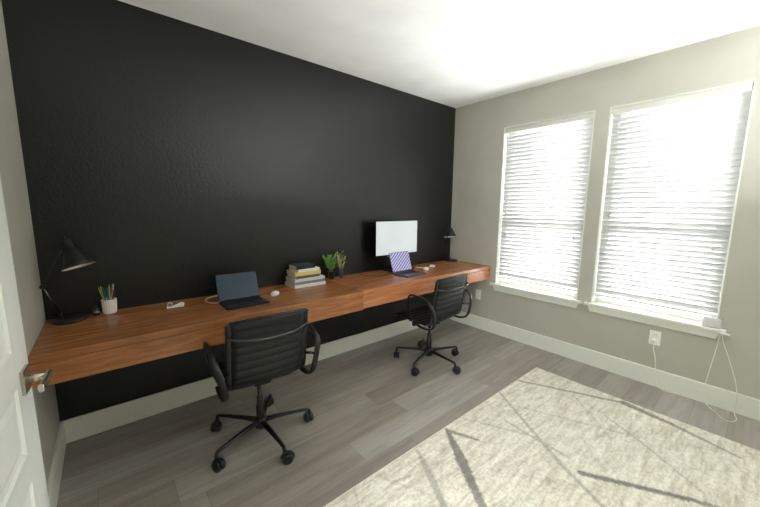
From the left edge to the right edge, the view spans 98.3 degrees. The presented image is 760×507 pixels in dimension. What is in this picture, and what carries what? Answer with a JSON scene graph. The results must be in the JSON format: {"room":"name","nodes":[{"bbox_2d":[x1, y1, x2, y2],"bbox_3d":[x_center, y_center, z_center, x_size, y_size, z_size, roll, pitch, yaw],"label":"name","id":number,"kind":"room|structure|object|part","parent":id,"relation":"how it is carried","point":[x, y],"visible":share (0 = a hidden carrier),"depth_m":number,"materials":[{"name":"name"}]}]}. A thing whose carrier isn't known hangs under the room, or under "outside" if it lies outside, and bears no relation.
{"room":"home office","nodes":[
{"label":"home office","id":0,"kind":"room"},
{"bbox_2d":[0,0,59,483],"bbox_3d":[-0.434,0.125,-0.030,0.120,2.600,4.700,-6,10,-40],"label":"wall","id":1,"kind":"structure","parent":0,"point":[12,170],"depth_m":1.56,"materials":[{"name":"beige paint"}]},
{"bbox_2d":[0,177,51,506],"bbox_3d":[-0.769,0.310,0.628,0.092,2.020,0.814,-5,10,-36],"label":"door","id":2,"kind":"structure","parent":1,"relation":"in","point":[22,473],"depth_m":0.86,"materials":[{"name":"white paint"}]},
{"bbox_3d":[-0.788,-0.132,0.555,0.028,0.855,0.550,-5,10,-36],"label":"panel","id":3,"kind":"part","parent":2,"relation":"part of","materials":[{"name":"white paint"}]},
{"bbox_3d":[-0.794,0.480,0.641,0.028,0.190,0.550,-5,10,-36],"label":"panel","id":4,"kind":"part","parent":2,"relation":"part of","materials":[{"name":"white paint"}]},
{"bbox_3d":[-0.977,0.348,0.906,0.009,0.066,0.066,-5,10,-36],"label":"handle","id":5,"kind":"part","parent":2,"relation":"part of","materials":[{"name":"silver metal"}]},
{"bbox_3d":[-0.797,0.878,0.698,0.028,0.455,0.550,-5,10,-36],"label":"panel","id":6,"kind":"part","parent":2,"relation":"part of","materials":[{"name":"white paint"}]},
{"bbox_3d":[-0.933,0.350,0.892,0.048,0.022,0.101,-5,10,-36],"label":"lever","id":7,"kind":"part","parent":2,"relation":"part of","materials":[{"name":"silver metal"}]},
{"bbox_2d":[47,421,65,506],"bbox_3d":[-1.264,1.182,1.217,0.016,0.144,1.980,-6,10,-40],"label":"baseboard","id":8,"kind":"structure","parent":1,"relation":"attached to","point":[53,486],"depth_m":1.67,"materials":[{"name":"white paint"}]},
{"bbox_2d":[1,0,455,420],"bbox_3d":[-0.540,-0.303,2.993,3.874,2.600,0.120,-6,10,-40],"label":"wall","id":9,"kind":"structure","parent":0,"point":[176,155],"depth_m":2.25,"materials":[{"name":"black paint"}]},
{"bbox_2d":[28,279,363,388],"bbox_3d":[-1.013,0.410,2.221,1.806,0.149,0.604,-6,10,-40],"label":"desk","id":10,"kind":"object","parent":9,"relation":"attached to","point":[101,343],"visible":0.72,"depth_m":1.80,"materials":[{"name":"brown wood"}]},
{"bbox_2d":[39,237,95,324],"bbox_3d":[-1.707,0.145,1.820,0.252,0.478,0.190,-1,8,-10],"label":"desk lamp","id":11,"kind":"object","parent":10,"relation":"on","point":[74,257],"visible":1,"depth_m":1.77,"materials":[{"name":"black metal"}]},
{"bbox_3d":[-1.784,0.255,1.783,0.020,0.175,0.094,1,8,2],"label":"arm","id":12,"kind":"part","parent":11,"relation":"part of","materials":[{"name":"metal"}]},
{"bbox_3d":[-1.748,0.073,1.752,0.103,0.201,0.026,-6,11,-41],"label":"arm","id":13,"kind":"part","parent":11,"relation":"part of","materials":[{"name":"black paint"}]},
{"bbox_3d":[-1.647,0.007,1.789,0.143,0.177,0.145,-6,10,-40],"label":"lamp shade","id":14,"kind":"part","parent":11,"relation":"part of","materials":[{"name":"black paint"}]},
{"bbox_2d":[92,305,99,315],"bbox_3d":[-1.692,0.337,1.956,0.036,0.058,0.036,-6,10,-40],"label":"jar","id":15,"kind":"object","parent":10,"relation":"on","point":[95,310],"visible":1,"depth_m":1.95,"materials":[{"name":"black paint"}]},
{"bbox_2d":[101,297,116,313],"bbox_3d":[-1.642,0.318,1.993,0.075,0.087,0.076,-6,10,-40],"label":"pen cup","id":16,"kind":"object","parent":10,"relation":"on","point":[108,306],"visible":0.94,"depth_m":1.97,"materials":[{"name":"white ceramic"}]},
{"bbox_2d":[167,302,183,307],"bbox_3d":[-1.322,0.328,2.123,0.098,0.036,0.022,-5,10,-34],"label":"tape dispenser","id":17,"kind":"object","parent":10,"relation":"on","point":[180,304],"visible":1,"depth_m":2.12,"materials":[{"name":"white plastic"}]},
{"bbox_2d":[215,271,269,309],"bbox_3d":[-0.935,0.242,2.229,0.272,0.181,0.261,-6,10,-40],"label":"laptop","id":18,"kind":"object","parent":10,"relation":"on","point":[235,290],"visible":1,"depth_m":2.27,"materials":[{"name":"metal"}]},
{"bbox_3d":[-0.996,0.225,2.301,0.272,0.180,0.007,-6,-11,-40],"label":"lid","id":19,"kind":"part","parent":18,"relation":"part of","materials":[{"name":"black plastic"}]},
{"bbox_2d":[270,291,278,295],"bbox_3d":[-0.783,0.294,2.444,0.058,0.023,0.106,1,8,0],"label":"computer mouse","id":20,"kind":"object","parent":10,"relation":"on","point":[274,293],"visible":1,"depth_m":2.42,"materials":[{"name":"white plastic"}]},
{"bbox_2d":[284,281,325,288],"bbox_3d":[-0.632,0.247,2.776,0.285,0.026,0.190,-6,11,-40],"label":"book","id":21,"kind":"object","parent":10,"relation":"on","point":[321,282],"visible":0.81,"depth_m":2.70,"materials":[{"name":"paper"}]},
{"bbox_2d":[286,278,324,285],"bbox_3d":[-0.631,0.223,2.773,0.272,0.022,0.180,-6,11,-41],"label":"book","id":22,"kind":"object","parent":21,"relation":"on","point":[323,279],"visible":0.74,"depth_m":2.70,"materials":[{"name":"paper"}]},
{"bbox_2d":[286,274,324,282],"bbox_3d":[-0.631,0.200,2.769,0.272,0.024,0.182,-6,10,-40],"label":"book","id":23,"kind":"object","parent":22,"relation":"on","point":[320,276],"visible":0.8,"depth_m":2.70,"materials":[{"name":"paper"}]},
{"bbox_2d":[287,273,319,278],"bbox_3d":[-0.644,0.178,2.755,0.215,0.022,0.168,-7,11,-42],"label":"book","id":24,"kind":"object","parent":23,"relation":"on","point":[288,275],"visible":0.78,"depth_m":2.69,"materials":[{"name":"paper"}]},
{"bbox_2d":[287,270,320,276],"bbox_3d":[-0.641,0.151,2.754,0.232,0.030,0.170,-6,10,-39],"label":"book","id":25,"kind":"object","parent":24,"relation":"on","point":[293,273],"visible":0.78,"depth_m":2.68,"materials":[{"name":"paper"}]},
{"bbox_2d":[289,266,319,272],"bbox_3d":[-0.636,0.126,2.754,0.200,0.019,0.160,-7,11,-43],"label":"book","id":26,"kind":"object","parent":25,"relation":"on","point":[315,268],"visible":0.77,"depth_m":2.70,"materials":[{"name":"paper"}]},
{"bbox_2d":[289,262,314,269],"bbox_3d":[-0.651,0.103,2.738,0.172,0.029,0.135,-7,11,-41],"label":"book","id":27,"kind":"object","parent":26,"relation":"on","point":[297,266],"visible":1,"depth_m":2.70,"materials":[{"name":"paper"}]},
{"bbox_2d":[60,319,421,443],"bbox_3d":[-0.507,0.920,3.113,3.634,0.144,0.016,-6,10,-40],"label":"baseboard","id":28,"kind":"structure","parent":9,"relation":"attached to","point":[82,426],"depth_m":2.30,"materials":[{"name":"white paint"}]},
{"bbox_2d":[325,260,490,308],"bbox_3d":[0.373,0.258,3.386,1.826,0.149,0.581,-6,10,-40],"label":"desk","id":29,"kind":"object","parent":9,"relation":"attached to","point":[378,289],"visible":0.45,"depth_m":3.03,"materials":[{"name":"brown wood"}]},
{"bbox_2d":[322,252,336,278],"bbox_3d":[-0.454,0.112,2.972,0.138,0.241,0.148,-1,8,-13],"label":"potted fern","id":30,"kind":"object","parent":29,"relation":"on","point":[330,266],"visible":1,"depth_m":2.96,"materials":[{"name":"green plant"}]},
{"bbox_2d":[337,250,345,277],"bbox_3d":[-0.355,0.095,3.011,0.098,0.266,0.086,0,8,-5],"label":"vase","id":31,"kind":"object","parent":29,"relation":"on","point":[338,257],"visible":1,"depth_m":3.01,"materials":[{"name":"stone"}]},
{"bbox_3d":[-0.360,0.184,3.027,0.042,0.086,0.042,-6,10,-40],"label":"pot","id":32,"kind":"part","parent":31,"relation":"part of","materials":[{"name":"ceramic"}]},
{"bbox_2d":[375,220,416,271],"bbox_3d":[0.164,-0.081,3.404,0.575,0.514,0.160,-6,10,-40],"label":"computer monitor","id":33,"kind":"object","parent":29,"relation":"on","point":[390,236],"visible":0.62,"depth_m":3.35,"materials":[{"name":"black paint"}]},
{"bbox_2d":[389,251,426,277],"bbox_3d":[0.275,0.100,3.234,0.276,0.204,0.263,-7,11,-41],"label":"laptop","id":34,"kind":"object","parent":29,"relation":"on","point":[400,261],"visible":1,"depth_m":3.27,"materials":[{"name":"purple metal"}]},
{"bbox_3d":[0.209,0.082,3.306,0.276,0.200,0.007,-7,-7,-41],"label":"lid","id":35,"kind":"part","parent":34,"relation":"part of","materials":[{"name":"silver metal"}]},
{"bbox_3d":[0.551,0.308,3.179,1.826,0.110,0.020,-6,10,-40],"label":"panel","id":36,"kind":"part","parent":29,"relation":"part of","materials":[{"name":"brown wood"}]},
{"bbox_2d":[443,223,457,261],"bbox_3d":[0.865,-0.136,4.001,0.212,0.468,0.174,-6,10,-40],"label":"desk lamp","id":37,"kind":"object","parent":29,"relation":"on","point":[450,233],"visible":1,"depth_m":3.98,"materials":[{"name":"black metal"}]},
{"bbox_3d":[0.850,-0.269,3.950,0.147,0.170,0.145,-6,10,-40],"label":"lamp shade","id":38,"kind":"part","parent":37,"relation":"part of","materials":[{"name":"black paint"}]},
{"bbox_2d":[328,271,334,278],"bbox_3d":[-0.441,0.196,2.990,0.062,0.070,0.062,-6,10,-40],"label":"pot","id":39,"kind":"object","parent":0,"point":[331,274],"depth_m":2.97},
{"bbox_2d":[57,319,759,506],"bbox_3d":[0.465,1.363,0.914,5.254,0.100,4.940,-6,10,-40],"label":"floor","id":40,"kind":"structure","parent":0,"point":[368,408],"depth_m":2.16,"materials":[{"name":"grey wood"}]},
{"bbox_2d":[203,308,320,472],"bbox_3d":[-0.725,0.722,1.993,0.631,0.848,0.652,-6,10,-38],"label":"office chair","id":41,"kind":"object","parent":40,"relation":"on","point":[260,350],"visible":1,"depth_m":1.81,"materials":[{"name":"black leather"}]},
{"bbox_3d":[-0.865,0.626,1.733,0.078,0.293,0.289,-5,10,-35],"label":"armrest","id":42,"kind":"part","parent":41,"relation":"part of","materials":[{"name":"black metal"}]},
{"bbox_3d":[-0.906,0.539,1.848,0.032,0.424,0.496,-6,10,-38],"label":"rail","id":43,"kind":"part","parent":41,"relation":"part of","materials":[{"name":"black metal"}]},
{"bbox_3d":[-0.907,1.043,2.075,0.295,0.053,0.038,2,8,10],"label":"leg","id":44,"kind":"part","parent":41,"relation":"part of","materials":[{"name":"black metal"}]},
{"bbox_3d":[-0.823,1.069,1.899,0.038,0.053,0.295,5,9,28],"label":"leg","id":45,"kind":"part","parent":41,"relation":"part of","materials":[{"name":"black metal"}]},
{"bbox_3d":[-0.762,0.699,2.025,0.398,0.067,0.437,-6,10,-38],"label":"seat","id":46,"kind":"part","parent":41,"relation":"part of","materials":[{"name":"black leather"}]},
{"bbox_3d":[-0.764,1.025,2.209,0.038,0.053,0.295,-1,8,-7],"label":"leg","id":47,"kind":"part","parent":41,"relation":"part of","materials":[{"name":"black metal"}]},
{"bbox_3d":[-0.610,0.521,1.808,0.398,0.373,0.084,-6,10,-38],"label":"backrest","id":48,"kind":"part","parent":41,"relation":"part of","materials":[{"name":"black leather"}]},
{"bbox_3d":[-0.628,1.067,1.925,0.038,0.053,0.295,-7,11,-43],"label":"leg","id":49,"kind":"part","parent":41,"relation":"part of","materials":[{"name":"black metal"}]},
{"bbox_3d":[-0.592,1.040,2.116,0.295,0.053,0.038,-3,9,-25],"label":"leg","id":50,"kind":"part","parent":41,"relation":"part of","materials":[{"name":"black metal"}]},
{"bbox_3d":[-0.579,0.505,2.105,0.032,0.424,0.496,-6,10,-38],"label":"rail","id":51,"kind":"part","parent":41,"relation":"part of","materials":[{"name":"black metal"}]},
{"bbox_3d":[-0.466,0.585,2.046,0.078,0.293,0.289,-7,11,-41],"label":"armrest","id":52,"kind":"part","parent":41,"relation":"part of","materials":[{"name":"black metal"}]},
{"bbox_2d":[393,273,471,375],"bbox_3d":[0.472,0.591,2.989,0.651,0.848,0.648,-7,11,-41],"label":"office chair","id":53,"kind":"object","parent":40,"relation":"on","point":[447,301],"visible":1,"depth_m":2.86,"materials":[{"name":"black leather"}]},
{"bbox_3d":[0.293,0.908,3.104,0.295,0.053,0.038,3,8,15],"label":"leg","id":54,"kind":"part","parent":53,"relation":"part of","materials":[{"name":"black metal"}]},
{"bbox_3d":[0.299,0.407,2.854,0.032,0.424,0.496,-7,11,-41],"label":"rail","id":55,"kind":"part","parent":53,"relation":"part of","materials":[{"name":"black metal"}]},
{"bbox_3d":[0.363,0.934,2.922,0.038,0.053,0.295,6,10,33],"label":"leg","id":56,"kind":"part","parent":53,"relation":"part of","materials":[{"name":"black metal"}]},
{"bbox_3d":[0.348,0.494,2.742,0.078,0.293,0.289,-6,10,-38],"label":"armrest","id":57,"kind":"part","parent":53,"relation":"part of","materials":[{"name":"black metal"}]},
{"bbox_3d":[0.433,0.566,3.040,0.398,0.067,0.437,-7,11,-41],"label":"seat","id":58,"kind":"part","parent":53,"relation":"part of","materials":[{"name":"black leather"}]},
{"bbox_3d":[0.560,0.934,2.933,0.038,0.053,0.295,-6,10,-39],"label":"leg","id":59,"kind":"part","parent":53,"relation":"part of","materials":[{"name":"black metal"}]},
{"bbox_3d":[0.611,0.908,3.120,0.295,0.053,0.038,-3,9,-21],"label":"leg","id":60,"kind":"part","parent":53,"relation":"part of","materials":[{"name":"black metal"}]},
{"bbox_3d":[0.610,0.370,3.131,0.032,0.424,0.496,-7,11,-41],"label":"rail","id":61,"kind":"part","parent":53,"relation":"part of","materials":[{"name":"black metal"}]},
{"bbox_3d":[0.597,0.387,2.832,0.398,0.373,0.084,-7,11,-41],"label":"backrest","id":62,"kind":"part","parent":53,"relation":"part of","materials":[{"name":"black leather"}]},
{"bbox_3d":[0.727,0.450,3.079,0.289,0.293,0.078,8,11,44],"label":"armrest","id":63,"kind":"part","parent":53,"relation":"part of","materials":[{"name":"black metal"}]},
{"bbox_2d":[323,367,759,506],"bbox_3d":[1.093,1.249,1.347,2.555,0.015,2.086,-6,10,-40],"label":"area rug","id":64,"kind":"object","parent":40,"relation":"on","point":[545,439],"visible":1,"depth_m":1.86,"materials":[{"name":"beige carpet"}]},
{"bbox_2d":[652,339,703,402],"bbox_3d":[2.301,0.902,2.542,0.035,0.390,0.342,-6,10,-40],"label":"cable","id":65,"kind":"object","parent":40,"relation":"on","point":[653,340],"visible":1,"depth_m":2.64,"materials":[{"name":"white plastic"}]},
{"bbox_2d":[118,0,759,107],"bbox_3d":[0.488,-1.310,0.537,5.254,0.100,4.940,-6,10,-40],"label":"ceiling","id":66,"kind":"structure","parent":0,"point":[452,53],"depth_m":2.21,"materials":[{"name":"paint"}]},
{"bbox_2d":[450,25,759,399],"bbox_3d":[2.457,-0.189,2.368,0.150,2.600,4.700,-6,10,-40],"label":"wall","id":67,"kind":"structure","parent":0,"point":[734,57],"depth_m":2.79,"materials":[{"name":"beige paint"}]},
{"bbox_2d":[475,289,480,299],"bbox_3d":[1.163,0.486,3.892,0.008,0.116,0.072,-6,10,-40],"label":"wall outlet","id":68,"kind":"object","parent":67,"relation":"attached to","point":[478,292],"visible":1,"depth_m":3.89,"materials":[{"name":"white plastic"}]},
{"bbox_2d":[489,110,594,307],"bbox_3d":[1.616,-0.414,3.309,0.175,1.767,0.943,-6,10,-40],"label":"window","id":69,"kind":"structure","parent":67,"relation":"in","point":[568,302],"depth_m":3.42,"materials":[{"name":"white plastic"}]},
{"bbox_3d":[1.590,0.394,3.408,0.125,0.022,0.943,-6,10,-40],"label":"sill","id":70,"kind":"part","parent":69,"relation":"part of","materials":[{"name":"white paint"}]},
{"bbox_3d":[1.661,-0.460,3.340,0.060,1.685,0.847,-6,10,-40],"label":"frame","id":71,"kind":"part","parent":69,"relation":"part of","materials":[{"name":"white plastic"}]},
{"bbox_2d":[498,112,593,291],"bbox_3d":[1.609,-0.482,3.293,0.072,1.611,0.823,-6,10,-40],"label":"window blind","id":72,"kind":"object","parent":69,"relation":"attached to","point":[546,168],"visible":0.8,"depth_m":3.26,"materials":[{"name":"white plastic"}]},
{"bbox_3d":[1.608,0.306,3.410,0.044,0.018,0.823,-6,10,-40],"label":"rail","id":73,"kind":"part","parent":72,"relation":"part of","materials":[{"name":"white plastic"}]},
{"bbox_3d":[1.805,-0.432,3.076,0.036,1.564,0.002,-6,10,-40],"label":"ladder cord","id":74,"kind":"part","parent":72,"relation":"part of","materials":[{"name":"white fabric"}]},
{"bbox_2d":[449,311,759,420],"bbox_3d":[2.383,1.034,2.487,0.016,0.144,4.700,-6,10,-40],"label":"baseboard","id":75,"kind":"structure","parent":67,"relation":"attached to","point":[747,406],"depth_m":2.79,"materials":[{"name":"white paint"}]},
{"bbox_2d":[648,330,660,345],"bbox_3d":[2.217,0.681,2.647,0.008,0.116,0.072,-6,10,-40],"label":"wall outlet","id":76,"kind":"object","parent":67,"relation":"attached to","point":[656,335],"visible":1,"depth_m":2.64,"materials":[{"name":"white plastic"}]},
{"bbox_2d":[583,79,755,338],"bbox_3d":[2.219,-0.308,2.596,0.175,1.767,0.904,-6,10,-40],"label":"window","id":77,"kind":"structure","parent":67,"relation":"in","point":[697,329],"depth_m":2.64,"materials":[{"name":"white plastic"}]},
{"bbox_3d":[2.193,0.500,2.694,0.125,0.022,0.904,-6,10,-40],"label":"sill","id":78,"kind":"part","parent":77,"relation":"part of","materials":[{"name":"white paint"}]},
{"bbox_2d":[594,82,753,317],"bbox_3d":[2.212,-0.376,2.580,0.072,1.611,0.784,-6,10,-40],"label":"window blind","id":79,"kind":"object","parent":77,"relation":"attached to","point":[674,165],"visible":0.94,"depth_m":2.53,"materials":[{"name":"white plastic"}]},
{"bbox_3d":[2.037,-0.391,2.802,0.036,1.564,0.002,-6,10,-40],"label":"ladder cord","id":80,"kind":"part","parent":79,"relation":"part of","materials":[{"name":"white fabric"}]},
{"bbox_3d":[2.211,0.412,2.696,0.044,0.018,0.784,-6,10,-40],"label":"rail","id":81,"kind":"part","parent":79,"relation":"part of","materials":[{"name":"white plastic"}]},
{"bbox_3d":[2.218,-0.359,2.587,0.036,1.564,0.002,-6,10,-40],"label":"ladder cord","id":82,"kind":"part","parent":79,"relation":"part of","materials":[{"name":"white fabric"}]},
{"bbox_3d":[2.399,-0.327,2.373,0.036,1.564,0.002,-6,10,-40],"label":"ladder cord","id":83,"kind":"part","parent":79,"relation":"part of","materials":[{"name":"white fabric"}]},
{"bbox_3d":[2.400,-0.564,2.287,0.004,1.070,0.001,-6,10,-40],"label":"lift cord","id":84,"kind":"part","parent":79,"relation":"part of","materials":[{"name":"white fabric"}]},
{"bbox_2d":[704,332,737,421],"bbox_3d":[2.398,0.849,2.286,0.192,0.567,0.182,-6,10,-40],"label":"hanging cord","id":85,"kind":"object","parent":77,"relation":"hanging from","point":[720,332],"visible":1,"depth_m":2.32,"materials":[{"name":"white plastic"}]}
]}

